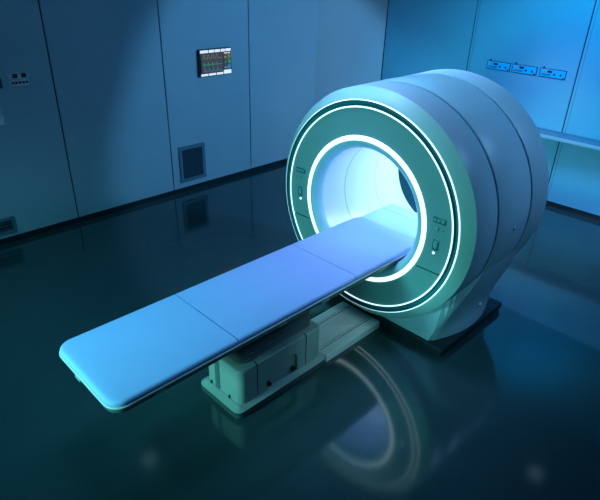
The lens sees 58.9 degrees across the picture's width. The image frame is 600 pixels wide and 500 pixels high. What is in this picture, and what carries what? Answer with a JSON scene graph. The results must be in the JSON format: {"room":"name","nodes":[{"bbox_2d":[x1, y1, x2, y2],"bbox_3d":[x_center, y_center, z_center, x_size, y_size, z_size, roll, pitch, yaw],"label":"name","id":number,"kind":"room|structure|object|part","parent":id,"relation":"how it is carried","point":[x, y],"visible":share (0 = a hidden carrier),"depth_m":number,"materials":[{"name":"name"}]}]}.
{"room":"radiology room","nodes":[
{"label":"radiology room","id":0,"kind":"room"},
{"bbox_2d":[0,0,317,238],"bbox_3d":[-2.671,-1.814,5.432,8.090,3.400,0.120,-24,37,-39],"label":"wall","id":1,"kind":"structure","parent":0,"point":[110,101],"depth_m":6.23,"materials":[{"name":"paint"}]},
{"bbox_2d":[0,109,4,124],"bbox_3d":[-3.017,-1.312,5.211,0.184,0.196,0.018,-24,37,-39],"label":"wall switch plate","id":2,"kind":"object","parent":1,"relation":"attached to","point":[1,116],"visible":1,"depth_m":5.27,"materials":[{"name":"white plastic"}]},
{"bbox_2d":[0,216,16,235],"bbox_3d":[-3.244,-0.209,5.577,0.490,0.175,0.018,-24,37,-39],"label":"air vent","id":3,"kind":"object","parent":1,"relation":"in","point":[7,225],"visible":1,"depth_m":5.68,"materials":[{"name":"metal"}]},
{"bbox_2d":[7,71,29,86],"bbox_3d":[-2.782,-1.691,5.257,0.190,0.128,0.025,-24,37,-39],"label":"wall control panel","id":4,"kind":"object","parent":1,"relation":"attached to","point":[16,78],"visible":1,"depth_m":5.25,"materials":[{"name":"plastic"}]},
{"bbox_2d":[0,158,287,244],"bbox_3d":[-2.680,-0.326,6.185,8.090,0.066,0.006,-24,37,-39],"label":"baseboard","id":5,"kind":"structure","parent":1,"relation":"attached to","point":[149,199],"depth_m":6.67,"materials":[{"name":"black plastic"}]},
{"bbox_2d":[178,142,206,182],"bbox_3d":[-1.433,-1.167,7.096,0.405,0.482,0.018,-24,37,-39],"label":"air vent","id":6,"kind":"object","parent":1,"relation":"in","point":[192,160],"visible":1,"depth_m":7.09,"materials":[{"name":"metal"}]},
{"bbox_2d":[197,47,231,76],"bbox_3d":[-1.083,-2.394,6.765,0.498,0.323,0.060,-24,37,-39],"label":"patient monitor","id":7,"kind":"object","parent":1,"relation":"attached to","point":[213,61],"visible":1,"depth_m":6.72,"materials":[{"name":"black plastic"}]},
{"bbox_2d":[0,162,599,499],"bbox_3d":[0.337,0.893,4.242,9.160,0.100,7.880,-24,37,-39],"label":"floor","id":8,"kind":"structure","parent":0,"point":[511,411],"depth_m":3.83,"materials":[{"name":"grey tile"}]},
{"bbox_2d":[59,217,414,418],"bbox_3d":[-0.209,0.577,3.861,2.732,0.786,0.697,-24,37,-39],"label":"table","id":9,"kind":"object","parent":8,"relation":"on","point":[250,323],"visible":0.94,"depth_m":3.54,"materials":[{"name":"blue plastic"}]},
{"bbox_2d":[60,295,237,406],"bbox_3d":[-0.884,0.548,3.078,0.792,0.034,0.684,-24,37,-39],"label":"cushion","id":10,"kind":"object","parent":9,"relation":"on","point":[129,359],"depth_m":3.01,"materials":[{"name":"blue plastic"}]},
{"bbox_2d":[175,245,356,343],"bbox_3d":[-0.216,0.252,3.671,1.075,0.034,0.684,-24,37,-39],"label":"cushion","id":11,"kind":"object","parent":9,"relation":"on","point":[254,298],"depth_m":3.59,"materials":[{"name":"blue plastic"}]},
{"bbox_3d":[-0.135,0.819,3.799,0.459,0.282,0.032,-24,37,-39],"label":"panel","id":12,"kind":"part","parent":9,"relation":"part of","materials":[{"name":"plastic"}]},
{"bbox_2d":[292,217,414,279],"bbox_3d":[0.469,-0.051,4.278,0.844,0.034,0.684,-24,37,-39],"label":"cushion","id":13,"kind":"object","parent":9,"relation":"on","point":[359,247],"depth_m":4.20,"materials":[{"name":"blue plastic"}]},
{"bbox_2d":[311,302,379,361],"bbox_3d":[0.298,0.667,4.491,0.682,0.064,0.430,-24,37,-39],"label":"floor track","id":14,"kind":"object","parent":8,"relation":"on","point":[342,325],"visible":0.77,"depth_m":4.47,"materials":[{"name":"metal"}]},
{"bbox_3d":[0.213,0.598,4.551,0.650,0.004,0.014,-24,37,-39],"label":"guide rail","id":15,"kind":"part","parent":14,"relation":"part of","materials":[{"name":"metal"}]},
{"bbox_3d":[0.382,0.682,4.403,0.650,0.004,0.014,-24,37,-39],"label":"guide rail","id":16,"kind":"part","parent":14,"relation":"part of","materials":[{"name":"metal"}]},
{"bbox_2d":[286,69,548,357],"bbox_3d":[0.923,-0.450,4.564,1.267,1.998,1.895,-24,37,-39],"label":"scanner","id":17,"kind":"object","parent":8,"relation":"on","point":[473,162],"visible":0.9,"depth_m":3.98,"materials":[{"name":"plastic"}]},
{"bbox_2d":[286,99,459,311],"bbox_3d":[0.487,-0.307,4.154,0.042,1.714,1.714,-24,37,-39],"label":"light","id":18,"kind":"object","parent":17,"relation":"attached to","point":[397,130],"depth_m":3.87,"materials":[{"name":"white plastic"}]},
{"bbox_3d":[0.909,0.390,5.028,1.020,0.080,1.620,-24,37,-39],"label":"plate","id":19,"kind":"part","parent":17,"relation":"part of","materials":[{"name":"black plastic"}]},
{"bbox_2d":[314,0,388,104],"bbox_3d":[0.759,-3.116,8.073,1.062,3.400,0.100,-3,28,-9],"label":"wall","id":20,"kind":"structure","parent":0,"point":[350,41],"depth_m":8.02,"materials":[{"name":"paint"}]},
{"bbox_2d":[382,0,599,215],"bbox_3d":[3.820,-1.904,5.967,0.121,3.400,7.070,-24,37,-39],"label":"wall","id":21,"kind":"structure","parent":0,"point":[422,35],"depth_m":6.76,"materials":[{"name":"paint"}]},
{"bbox_2d":[486,59,510,71],"bbox_3d":[2.608,-2.422,6.966,0.018,0.118,0.327,-24,37,-39],"label":"wall outlet","id":22,"kind":"object","parent":21,"relation":"attached to","point":[503,66],"visible":1,"depth_m":6.96,"materials":[{"name":"blue plastic"}]},
{"bbox_2d":[511,62,537,75],"bbox_3d":[2.852,-2.302,6.750,0.018,0.126,0.326,-24,37,-39],"label":"wall outlet","id":23,"kind":"object","parent":21,"relation":"attached to","point":[516,68],"visible":1,"depth_m":6.75,"materials":[{"name":"blue plastic"}]},
{"bbox_2d":[539,66,566,79],"bbox_3d":[3.109,-2.174,6.525,0.018,0.122,0.327,-24,37,-39],"label":"wall outlet","id":24,"kind":"object","parent":21,"relation":"attached to","point":[544,72],"visible":1,"depth_m":6.52,"materials":[{"name":"blue plastic"}]},
{"bbox_2d":[536,127,599,149],"bbox_3d":[4.181,-0.919,5.715,0.305,0.041,5.560,-24,37,-39],"label":"countertop","id":25,"kind":"structure","parent":21,"relation":"attached to","point":[586,142],"depth_m":6.44,"materials":[{"name":"laminate"}]},
{"bbox_2d":[546,200,599,220],"bbox_3d":[3.742,-0.418,6.719,0.006,0.066,7.070,-24,37,-39],"label":"baseboard","id":26,"kind":"structure","parent":21,"relation":"attached to","point":[556,205],"depth_m":6.89,"materials":[{"name":"black plastic"}]}
]}

